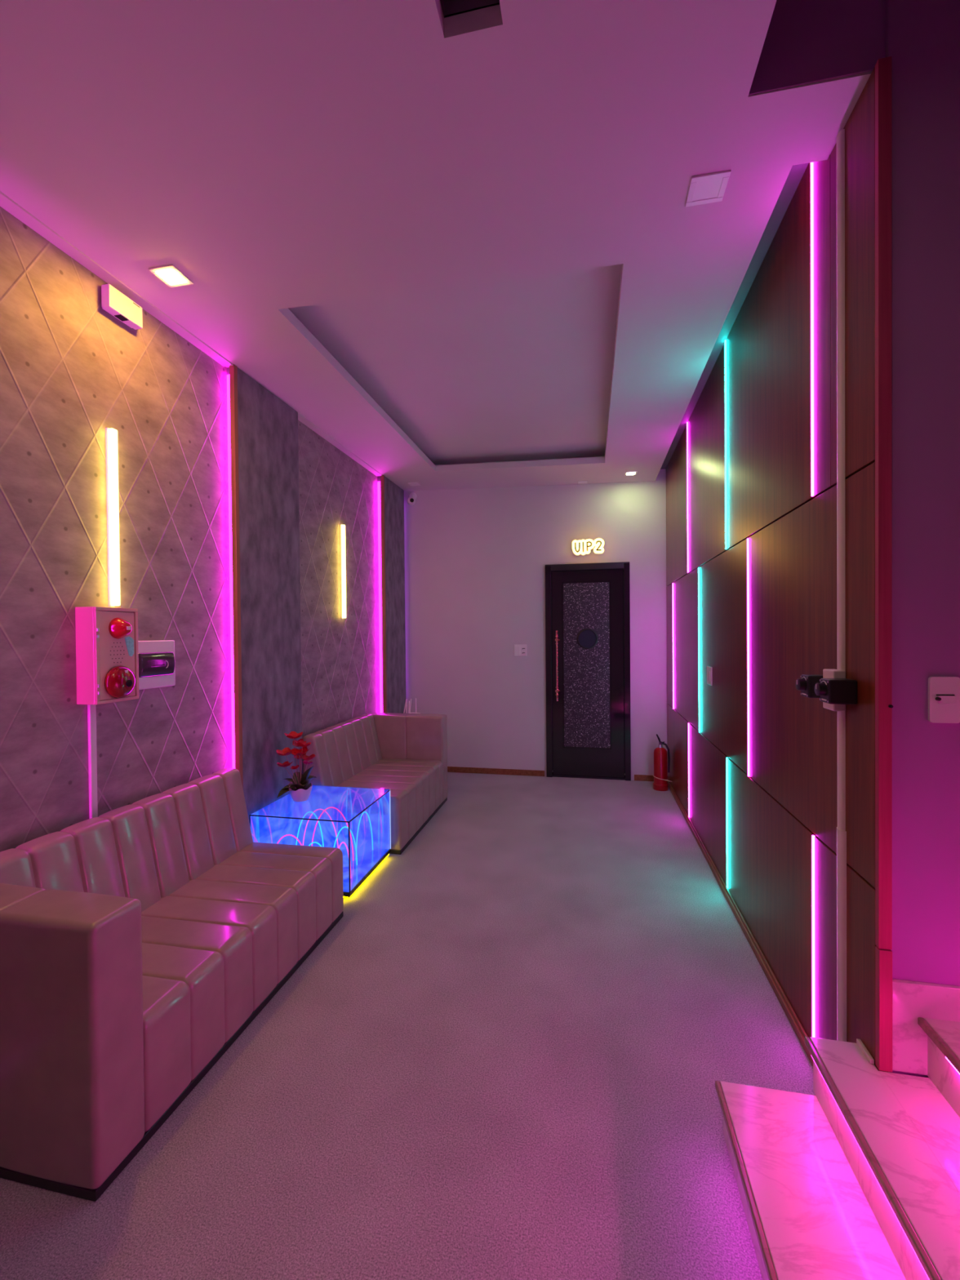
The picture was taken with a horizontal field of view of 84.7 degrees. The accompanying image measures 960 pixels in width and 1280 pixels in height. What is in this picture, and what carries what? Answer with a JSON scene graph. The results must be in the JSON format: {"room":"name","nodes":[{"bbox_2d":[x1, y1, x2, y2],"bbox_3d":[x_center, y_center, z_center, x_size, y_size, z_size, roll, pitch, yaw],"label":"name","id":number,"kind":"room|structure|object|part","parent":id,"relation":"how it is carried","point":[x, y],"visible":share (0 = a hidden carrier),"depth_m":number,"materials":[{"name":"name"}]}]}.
{"room":"entertainment venue","nodes":[
{"label":"entertainment venue","id":0,"kind":"room"},
{"bbox_2d":[0,206,405,852],"bbox_3d":[-1.677,-0.081,1.909,0.242,3.050,7.860,0,1,12],"label":"wall","id":1,"kind":"structure","parent":0,"point":[71,371],"depth_m":2.51,"materials":[{"name":"paper"}]},
{"bbox_2d":[87,704,97,818],"bbox_3d":[-1.569,0.622,2.136,0.014,0.736,0.028,0,1,12],"label":"cable trunking","id":2,"kind":"object","parent":1,"relation":"attached to","point":[91,708],"visible":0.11,"depth_m":2.13,"materials":[{"name":"white plastic"}]},
{"bbox_2d":[75,606,138,704],"bbox_3d":[-1.499,0.060,2.156,0.148,0.384,0.197,0,1,12],"label":"fire alarm box","id":3,"kind":"object","parent":1,"relation":"attached to","point":[107,651],"visible":1,"depth_m":2.10,"materials":[{"name":"beige metal"}]},
{"bbox_3d":[-1.482,0.061,2.153,0.007,0.351,0.165,0,1,12],"label":"plate","id":4,"kind":"part","parent":3,"relation":"part of","materials":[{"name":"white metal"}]},
{"bbox_2d":[108,617,132,639],"bbox_3d":[-1.454,-0.048,2.149,0.052,0.088,0.088,0,1,12],"label":"lamp","id":5,"kind":"object","parent":3,"relation":"attached to","point":[118,628],"depth_m":2.13,"materials":[{"name":"red plastic"}]},
{"bbox_2d":[105,427,120,607],"bbox_3d":[-1.546,-0.515,2.218,0.040,0.750,0.030,0,1,12],"label":"wall light","id":6,"kind":"object","parent":1,"relation":"attached to","point":[111,434],"visible":1,"depth_m":2.21,"materials":[{"name":"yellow plastic"}]},
{"bbox_2d":[101,284,142,329],"bbox_3d":[-1.537,-1.426,2.262,0.050,0.096,0.167,0,1,12],"label":"wall box","id":7,"kind":"object","parent":1,"relation":"attached to","point":[113,301],"visible":1,"depth_m":2.24,"materials":[{"name":"white plastic"}]},
{"bbox_3d":[-1.558,-1.425,2.267,0.008,0.083,0.145,0,1,12],"label":"plate","id":8,"kind":"part","parent":7,"relation":"part of","materials":[{"name":"white plastic"}]},
{"bbox_2d":[137,640,175,689],"bbox_3d":[-1.495,0.111,2.427,0.047,0.218,0.225,0,1,12],"label":"box","id":9,"kind":"object","parent":1,"relation":"attached to","point":[156,658],"visible":0.87,"depth_m":2.42,"materials":[{"name":"white plastic"}]},
{"bbox_2d":[0,191,382,475],"bbox_3d":[-1.709,-1.511,1.537,0.110,0.038,7.155,0,1,12],"label":"trim","id":10,"kind":"structure","parent":1,"relation":"attached to","point":[6,203],"depth_m":2.25,"materials":[{"name":"paint"}]},
{"bbox_2d":[226,374,235,768],"bbox_3d":[-1.395,-0.328,2.964,0.026,2.315,0.007,0,1,12],"label":"led strip","id":11,"kind":"object","parent":1,"relation":"attached to","point":[228,375],"visible":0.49,"depth_m":2.96,"materials":[{"name":"pink plastic"}]},
{"bbox_2d":[339,524,346,618],"bbox_3d":[-1.116,-0.558,4.294,0.040,0.768,0.030,0,1,12],"label":"wall light","id":12,"kind":"object","parent":1,"relation":"attached to","point":[342,527],"visible":1,"depth_m":4.28,"materials":[{"name":"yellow plastic"}]},
{"bbox_2d":[377,481,382,712],"bbox_3d":[-0.960,-0.358,5.066,0.026,2.320,0.007,0,1,12],"label":"led strip","id":13,"kind":"object","parent":1,"relation":"attached to","point":[378,482],"visible":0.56,"depth_m":5.06,"materials":[{"name":"pink plastic"}]},
{"bbox_2d":[0,772,815,1279],"bbox_3d":[0.778,1.487,1.492,5.500,0.120,8.000,0,1,12],"label":"floor","id":14,"kind":"structure","parent":0,"point":[504,1056],"depth_m":1.68,"materials":[{"name":"grey carpet"}]},
{"bbox_2d":[0,767,343,1201],"bbox_3d":[-1.181,1.064,2.099,0.692,0.747,1.406,0,1,12],"label":"sofa","id":15,"kind":"object","parent":14,"relation":"on","point":[140,940],"visible":1,"depth_m":1.65,"materials":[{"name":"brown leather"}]},
{"bbox_3d":[-1.304,1.076,1.491,0.687,0.692,0.166,0,1,12],"label":"armrest","id":16,"kind":"part","parent":15,"relation":"part of","materials":[{"name":"brown leather"}]},
{"bbox_3d":[-1.416,1.052,2.230,0.180,0.722,1.243,0,1,12],"label":"backrest","id":17,"kind":"part","parent":15,"relation":"part of","materials":[{"name":"brown leather"}]},
{"bbox_3d":[-1.099,1.245,2.167,0.557,0.333,1.243,0,1,12],"label":"seat","id":18,"kind":"part","parent":15,"relation":"part of","materials":[{"name":"brown leather"}]},
{"bbox_2d":[249,785,391,897],"bbox_3d":[-0.943,1.200,3.213,0.608,0.445,0.602,0,1,12],"label":"table","id":19,"kind":"object","parent":14,"relation":"on","point":[355,821],"visible":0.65,"depth_m":3.45,"materials":[{"name":"blue glass"}]},
{"bbox_3d":[-1.236,1.179,3.274,0.006,0.387,0.600,0,1,12],"label":"lit wall panel","id":20,"kind":"part","parent":19,"relation":"part of","materials":[{"name":"blue glass"}]},
{"bbox_2d":[275,731,316,801],"bbox_3d":[-1.115,0.772,3.200,0.244,0.412,0.196,-1,1,-13],"label":"potted plant","id":21,"kind":"object","parent":19,"relation":"on","point":[298,787],"visible":1,"depth_m":3.20,"materials":[{"name":"red plant"}]},
{"bbox_3d":[-1.191,0.685,3.213,0.106,0.039,0.109,0,1,12],"label":"flower","id":22,"kind":"part","parent":21,"relation":"part of","materials":[{"name":"red plant"}]},
{"bbox_3d":[-1.189,0.754,3.200,0.092,0.034,0.095,0,1,12],"label":"flower","id":23,"kind":"part","parent":21,"relation":"part of","materials":[{"name":"red plant"}]},
{"bbox_3d":[-1.140,0.585,3.221,0.110,0.037,0.104,0,1,12],"label":"flower","id":24,"kind":"part","parent":21,"relation":"part of","materials":[{"name":"red plant"}]},
{"bbox_3d":[-1.125,0.775,3.204,0.056,0.022,0.056,0,1,12],"label":"flower","id":25,"kind":"part","parent":21,"relation":"part of","materials":[{"name":"red plant"}]},
{"bbox_3d":[-1.121,0.758,3.222,0.041,0.312,0.008,0,1,12],"label":"stem","id":26,"kind":"part","parent":21,"relation":"part of","materials":[{"name":"green plant"}]},
{"bbox_3d":[-1.089,0.676,3.184,0.118,0.043,0.116,0,1,12],"label":"flower","id":27,"kind":"part","parent":21,"relation":"part of","materials":[{"name":"red plant"}]},
{"bbox_3d":[-1.116,0.635,3.246,0.085,0.039,0.082,0,1,12],"label":"flower","id":28,"kind":"part","parent":21,"relation":"part of","materials":[{"name":"red plant"}]},
{"bbox_3d":[-1.113,0.717,3.255,0.076,0.035,0.071,0,1,12],"label":"flower","id":29,"kind":"part","parent":21,"relation":"part of","materials":[{"name":"red plant"}]},
{"bbox_3d":[-1.095,0.933,3.216,0.144,0.090,0.136,0,1,12],"label":"pot","id":30,"kind":"part","parent":21,"relation":"part of","materials":[{"name":"white ceramic"}]},
{"bbox_3d":[-1.071,0.627,3.194,0.098,0.042,0.097,0,1,12],"label":"flower","id":31,"kind":"part","parent":21,"relation":"part of","materials":[{"name":"red plant"}]},
{"bbox_3d":[-1.056,0.750,3.235,0.068,0.031,0.070,0,1,12],"label":"flower","id":32,"kind":"part","parent":21,"relation":"part of","materials":[{"name":"red plant"}]},
{"bbox_3d":[-1.043,0.717,3.209,0.094,0.032,0.094,0,1,12],"label":"flower","id":33,"kind":"part","parent":21,"relation":"part of","materials":[{"name":"red plant"}]},
{"bbox_3d":[-0.941,1.367,3.215,0.593,0.008,0.588,0,1,12],"label":"lit floor panel","id":34,"kind":"part","parent":19,"relation":"part of","materials":[{"name":"blue plastic"}]},
{"bbox_3d":[-0.883,1.173,3.504,0.593,0.387,0.006,0,1,12],"label":"lit panel","id":35,"kind":"part","parent":19,"relation":"part of","materials":[{"name":"blue glass"}]},
{"bbox_2d":[302,712,447,854],"bbox_3d":[-0.751,1.028,4.114,0.717,0.767,1.175,0,1,12],"label":"sofa","id":36,"kind":"object","parent":14,"relation":"on","point":[405,754],"visible":0.63,"depth_m":4.11,"materials":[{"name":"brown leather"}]},
{"bbox_3d":[-1.031,1.018,4.090,0.180,0.742,1.017,0,1,12],"label":"backrest","id":37,"kind":"part","parent":36,"relation":"part of","materials":[{"name":"brown leather"}]},
{"bbox_3d":[-0.702,1.206,4.025,0.582,0.362,1.017,0,1,12],"label":"seat","id":38,"kind":"part","parent":36,"relation":"part of","materials":[{"name":"brown leather"}]},
{"bbox_3d":[-0.646,1.016,4.609,0.712,0.732,0.161,0,1,12],"label":"armrest","id":39,"kind":"part","parent":36,"relation":"part of","materials":[{"name":"brown leather"}]},
{"bbox_2d":[403,697,420,714],"bbox_3d":[-0.600,0.580,4.625,0.154,0.136,0.011,0,1,12],"label":"ornament","id":40,"kind":"object","parent":36,"relation":"on","point":[409,702],"visible":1,"depth_m":4.63,"materials":[{"name":"white plastic"}]},
{"bbox_2d":[653,733,672,791],"bbox_3d":[1.682,1.125,4.870,0.160,0.513,0.147,0,1,12],"label":"fire extinguisher","id":41,"kind":"object","parent":14,"relation":"on","point":[661,764],"visible":1,"depth_m":4.83,"materials":[{"name":"red metal"}]},
{"bbox_3d":[1.683,1.273,4.870,0.159,0.034,0.146,0,1,12],"label":"tie cord","id":42,"kind":"part","parent":41,"relation":"part of","materials":[{"name":"white plastic"}]},
{"bbox_2d":[715,978,959,1279],"bbox_3d":[1.215,0.961,0.292,1.551,0.950,2.240,0,1,12],"label":"staircase","id":43,"kind":"structure","parent":14,"relation":"on","point":[814,1205],"depth_m":1.24,"materials":[{"name":"white stone"}]},
{"bbox_3d":[1.629,0.796,1.264,1.133,0.650,0.014,0,1,12],"label":"skirting","id":44,"kind":"part","parent":43,"relation":"part of","materials":[{"name":"white stone"}]},
{"bbox_2d":[0,0,871,491],"bbox_3d":[-0.410,-1.592,1.627,2.957,0.226,7.860,0,1,12],"label":"ceiling","id":45,"kind":"structure","parent":0,"point":[466,249],"depth_m":1.75,"materials":[{"name":"paint"}]},
{"bbox_2d":[148,264,193,287],"bbox_3d":[-1.279,-1.506,2.183,0.115,0.008,0.115,0,1,12],"label":"recessed light","id":46,"kind":"object","parent":45,"relation":"in","point":[170,274],"visible":1,"depth_m":2.17,"materials":[{"name":"white plastic"}]},
{"bbox_2d":[408,482,420,486],"bbox_3d":[-0.664,-1.574,5.326,0.100,0.006,0.100,0,1,12],"label":"recessed light","id":47,"kind":"object","parent":45,"relation":"in","point":[411,484],"visible":1,"depth_m":5.32,"materials":[{"name":"white plastic"}]},
{"bbox_2d":[440,0,499,17],"bbox_3d":[-0.032,-1.605,1.219,0.167,0.132,0.165,0,1,12],"label":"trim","id":48,"kind":"structure","parent":45,"relation":"attached to","point":[448,6],"depth_m":1.29,"materials":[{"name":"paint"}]},
{"bbox_2d":[577,480,587,484],"bbox_3d":[1.010,-1.548,5.173,0.090,0.006,0.090,0,1,12],"label":"recessed light","id":49,"kind":"object","parent":45,"relation":"in","point":[579,482],"visible":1,"depth_m":5.16,"materials":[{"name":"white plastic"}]},
{"bbox_2d":[624,471,636,475],"bbox_3d":[1.389,-1.536,4.856,0.100,0.008,0.100,0,1,12],"label":"recessed light","id":50,"kind":"object","parent":45,"relation":"in","point":[630,473],"visible":1,"depth_m":4.83,"materials":[{"name":"white plastic"}]},
{"bbox_2d":[685,169,731,207],"bbox_3d":[0.753,-1.493,1.745,0.118,0.006,0.118,0,1,12],"label":"recessed light","id":51,"kind":"object","parent":45,"relation":"in","point":[710,188],"visible":1,"depth_m":1.74,"materials":[{"name":"white plastic"}]},
{"bbox_2d":[404,468,667,780],"bbox_3d":[0.440,-0.165,5.457,2.950,3.100,0.150,0,1,12],"label":"wall","id":52,"kind":"structure","parent":0,"point":[476,559],"depth_m":5.41,"materials":[{"name":"grey paint"}]},
{"bbox_2d":[407,492,417,505],"bbox_3d":[-0.719,-1.488,5.544,0.086,0.150,0.116,0,1,12],"label":"security camera","id":53,"kind":"object","parent":52,"relation":"attached to","point":[412,497],"visible":1,"depth_m":5.51,"materials":[{"name":"white plastic"}]},
{"bbox_2d":[447,766,544,776],"bbox_3d":[0.143,1.359,5.455,1.050,0.058,0.014,0,1,12],"label":"baseboard","id":54,"kind":"structure","parent":52,"relation":"attached to","point":[450,769],"depth_m":5.44,"materials":[{"name":"brown wood"}]},
{"bbox_2d":[514,644,526,656],"bbox_3d":[0.414,0.105,5.383,0.130,0.118,0.013,0,1,12],"label":"wall switch","id":55,"kind":"object","parent":52,"relation":"attached to","point":[519,650],"visible":1,"depth_m":5.38,"materials":[{"name":"white plastic"}]},
{"bbox_2d":[545,561,631,781],"bbox_3d":[1.073,0.311,5.265,0.822,2.142,0.183,0,1,12],"label":"door","id":56,"kind":"structure","parent":52,"relation":"in","point":[588,605],"depth_m":5.24,"materials":[{"name":"black paint"}]},
{"bbox_3d":[0.767,0.258,5.250,0.019,0.703,0.019,0,1,12],"label":"handle","id":57,"kind":"part","parent":56,"relation":"part of","materials":[{"name":"gold metal"}]},
{"bbox_3d":[1.060,0.250,5.242,0.471,1.659,0.007,0,1,12],"label":"panel moulding","id":58,"kind":"part","parent":56,"relation":"part of","materials":[{"name":"black laminate"}]},
{"bbox_3d":[1.060,0.250,5.245,0.447,1.635,0.004,0,1,12],"label":"glitter panel","id":59,"kind":"part","parent":56,"relation":"part of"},
{"bbox_3d":[1.067,-0.012,5.235,0.176,0.176,0.008,0,1,12],"label":"porthole glass","id":60,"kind":"part","parent":56,"relation":"part of","materials":[{"name":"grey glass"}]},
{"bbox_2d":[572,537,604,555],"bbox_3d":[1.066,-0.915,5.196,0.309,0.155,0.088,0,1,12],"label":"sign","id":61,"kind":"object","parent":52,"relation":"attached to","point":[583,547],"visible":1,"depth_m":5.16,"materials":[{"name":"plastic"}]},
{"bbox_2d":[634,774,653,781],"bbox_3d":[1.665,1.349,5.140,0.310,0.058,0.014,0,1,12],"label":"baseboard","id":62,"kind":"structure","parent":52,"relation":"attached to","point":[637,777],"depth_m":5.15,"materials":[{"name":"brown wood"}]},
{"bbox_2d":[666,66,885,1071],"bbox_3d":[1.463,-0.130,3.283,0.065,3.060,3.895,0,1,12],"label":"wall","id":63,"kind":"structure","parent":0,"point":[788,796],"depth_m":1.96,"materials":[{"name":"brown wood"}]},
{"bbox_3d":[1.777,0.049,4.894,0.025,1.123,0.417,0,1,12],"label":"veneer panel","id":64,"kind":"part","parent":63,"relation":"part of","materials":[{"name":"brown wood"}]},
{"bbox_2d":[672,582,673,708],"bbox_3d":[1.724,0.054,4.689,0.016,1.120,0.010,0,1,12],"label":"led strip","id":65,"kind":"object","parent":63,"relation":"attached to","point":[673,583],"visible":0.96,"depth_m":4.68,"materials":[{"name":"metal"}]},
{"bbox_3d":[1.693,-1.081,4.524,0.025,1.135,1.147,0,1,12],"label":"veneer panel","id":66,"kind":"part","parent":63,"relation":"part of","materials":[{"name":"brown wood"}]},
{"bbox_3d":[1.712,1.003,4.547,0.025,0.763,1.147,0,1,12],"label":"veneer panel","id":67,"kind":"part","parent":63,"relation":"part of","materials":[{"name":"brown wood"}]},
{"bbox_3d":[1.620,0.059,4.134,0.025,1.123,1.124,0,1,12],"label":"veneer panel","id":68,"kind":"part","parent":63,"relation":"part of","materials":[{"name":"brown wood"}]},
{"bbox_2d":[686,422,688,572],"bbox_3d":[1.566,-1.073,3.962,0.016,1.130,0.010,0,1,12],"label":"led strip","id":69,"kind":"object","parent":63,"relation":"attached to","point":[686,422],"visible":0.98,"depth_m":3.96,"materials":[{"name":"plastic"}]},
{"bbox_2d":[688,723,689,817],"bbox_3d":[1.584,0.986,3.985,0.016,0.716,0.010,0,1,12],"label":"led strip","id":70,"kind":"object","parent":63,"relation":"attached to","point":[688,723],"visible":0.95,"depth_m":3.98,"materials":[{"name":"plastic"}]},
{"bbox_2d":[697,567,700,732],"bbox_3d":[1.495,0.069,3.583,0.016,1.120,0.010,0,1,12],"label":"led strip","id":71,"kind":"object","parent":63,"relation":"attached to","point":[698,567],"visible":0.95,"depth_m":3.58,"materials":[{"name":"plastic"}]},
{"bbox_3d":[1.462,-1.067,3.406,0.025,1.135,1.124,0,1,12],"label":"veneer panel","id":72,"kind":"part","parent":63,"relation":"part of","materials":[{"name":"brown wood"}]},
{"bbox_3d":[1.480,1.017,3.429,0.025,0.763,1.124,0,1,12],"label":"veneer panel","id":73,"kind":"part","parent":63,"relation":"part of","materials":[{"name":"brown wood"}]},
{"bbox_2d":[706,666,712,685],"bbox_3d":[1.424,0.222,3.273,0.011,0.114,0.118,0,1,12],"label":"wall switch","id":74,"kind":"object","parent":63,"relation":"attached to","point":[709,678],"visible":1,"depth_m":3.25,"materials":[{"name":"white plastic"}]},
{"bbox_3d":[1.391,0.073,3.027,0.025,1.123,1.124,0,1,12],"label":"veneer panel","id":75,"kind":"part","parent":63,"relation":"part of","materials":[{"name":"brown wood"}]},
{"bbox_2d":[724,339,726,549],"bbox_3d":[1.337,-1.059,2.855,0.016,1.130,0.010,0,1,12],"label":"led strip","id":76,"kind":"object","parent":63,"relation":"attached to","point":[725,340],"visible":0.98,"depth_m":2.85,"materials":[{"name":"plastic"}]},
{"bbox_2d":[725,757,728,888],"bbox_3d":[1.355,1.000,2.878,0.016,0.716,0.010,0,1,12],"label":"led strip","id":77,"kind":"object","parent":63,"relation":"attached to","point":[726,757],"visible":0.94,"depth_m":2.87,"materials":[{"name":"plastic"}]},
{"bbox_2d":[660,162,808,469],"bbox_3d":[1.387,-1.619,3.359,0.140,0.097,3.538,0,1,12],"label":"trim","id":78,"kind":"structure","parent":63,"relation":"attached to","point":[797,171],"depth_m":2.38,"materials":[{"name":"paint"}]},
{"bbox_2d":[667,779,813,1066],"bbox_3d":[1.433,1.378,3.289,0.016,0.046,3.703,0,1,12],"label":"baseboard","id":79,"kind":"structure","parent":63,"relation":"attached to","point":[787,1007],"depth_m":2.39,"materials":[{"name":"brown wood"}]},
{"bbox_2d":[746,537,749,776],"bbox_3d":[1.266,0.083,2.476,0.016,1.120,0.010,0,1,12],"label":"led strip","id":80,"kind":"object","parent":63,"relation":"attached to","point":[748,582],"visible":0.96,"depth_m":2.47,"materials":[{"name":"plastic"}]},
{"bbox_3d":[1.251,1.032,2.323,0.025,0.763,1.124,0,1,12],"label":"veneer panel","id":81,"kind":"part","parent":63,"relation":"part of","materials":[{"name":"brown wood"}]},
{"bbox_3d":[1.233,-1.052,2.300,0.025,1.135,1.124,0,1,12],"label":"veneer panel","id":82,"kind":"part","parent":63,"relation":"part of","materials":[{"name":"brown wood"}]},
{"bbox_2d":[795,674,822,697],"bbox_3d":[1.047,0.145,1.655,0.094,0.069,0.062,0,1,12],"label":"dimmer","id":83,"kind":"object","parent":63,"relation":"attached to","point":[806,684],"visible":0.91,"depth_m":1.64,"materials":[{"name":"black plastic"}]},
{"bbox_3d":[1.012,0.141,1.662,0.020,0.038,0.038,0,1,12],"label":"knob","id":84,"kind":"part","parent":83,"relation":"part of","materials":[{"name":"black plastic"}]},
{"bbox_3d":[1.163,0.088,1.927,0.025,1.123,1.112,0,1,12],"label":"veneer panel","id":85,"kind":"part","parent":63,"relation":"part of","materials":[{"name":"brown wood"}]},
{"bbox_2d":[810,162,813,496],"bbox_3d":[1.108,-1.044,1.749,0.016,1.130,0.010,0,1,12],"label":"led strip","id":86,"kind":"object","parent":63,"relation":"attached to","point":[811,163],"visible":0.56,"depth_m":1.75,"materials":[{"name":"plastic"}]},
{"bbox_2d":[811,835,817,1037],"bbox_3d":[1.126,1.014,1.772,0.016,0.716,0.010,0,1,12],"label":"led strip","id":87,"kind":"object","parent":63,"relation":"attached to","point":[812,836],"visible":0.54,"depth_m":1.77,"materials":[{"name":"plastic"}]},
{"bbox_2d":[811,835,814,1037],"bbox_3d":[1.122,1.014,1.772,0.008,0.716,0.010,0,1,12],"label":"diffuser","id":88,"kind":"object","parent":87,"relation":"attached to","point":[812,836],"depth_m":1.77,"materials":[{"name":"pink plastic"}]},
{"bbox_2d":[822,668,845,711],"bbox_3d":[1.060,0.149,1.579,0.036,0.120,0.074,0,1,12],"label":"wall socket","id":89,"kind":"object","parent":63,"relation":"attached to","point":[827,673],"visible":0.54,"depth_m":1.55,"materials":[{"name":"beige plastic"}]},
{"bbox_2d":[814,678,857,704],"bbox_3d":[1.018,0.147,1.515,0.094,0.069,0.065,0,1,12],"label":"dimmer","id":90,"kind":"object","parent":63,"relation":"attached to","point":[831,691],"visible":1,"depth_m":1.48,"materials":[{"name":"black plastic"}]},
{"bbox_3d":[0.983,0.142,1.522,0.020,0.038,0.038,0,1,12],"label":"knob","id":91,"kind":"part","parent":90,"relation":"part of","materials":[{"name":"black plastic"}]},
{"bbox_2d":[836,128,846,1041],"bbox_3d":[1.065,-0.053,1.558,0.015,2.857,0.040,0,1,12],"label":"door frame","id":92,"kind":"structure","parent":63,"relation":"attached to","point":[841,612],"depth_m":1.55,"materials":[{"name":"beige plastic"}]},
{"bbox_3d":[1.079,-1.043,1.557,0.025,1.135,0.382,0,1,12],"label":"veneer panel","id":93,"kind":"part","parent":63,"relation":"part of","materials":[{"name":"brown wood"}]},
{"bbox_3d":[1.097,1.041,1.580,0.025,0.763,0.382,0,1,12],"label":"veneer panel","id":94,"kind":"part","parent":63,"relation":"part of","materials":[{"name":"brown wood"}]},
{"bbox_2d":[748,0,959,1077],"bbox_3d":[2.104,-1.083,1.220,2.761,5.000,0.140,0,1,12],"label":"wall","id":95,"kind":"structure","parent":0,"point":[806,42],"depth_m":1.36,"materials":[{"name":"paint"}]},
{"bbox_2d":[875,56,892,1072],"bbox_3d":[1.049,-0.182,1.369,0.031,2.615,0.020,0,1,12],"label":"trim","id":96,"kind":"structure","parent":95,"relation":"attached to","point":[883,66],"depth_m":1.36,"materials":[{"name":"brown wood"}]},
{"bbox_2d":[928,676,959,723],"bbox_3d":[1.188,0.153,1.346,0.068,0.118,0.017,0,1,12],"label":"switch plate","id":97,"kind":"object","parent":95,"relation":"attached to","point":[944,692],"visible":1,"depth_m":1.35,"materials":[{"name":"white plastic"}]}
]}

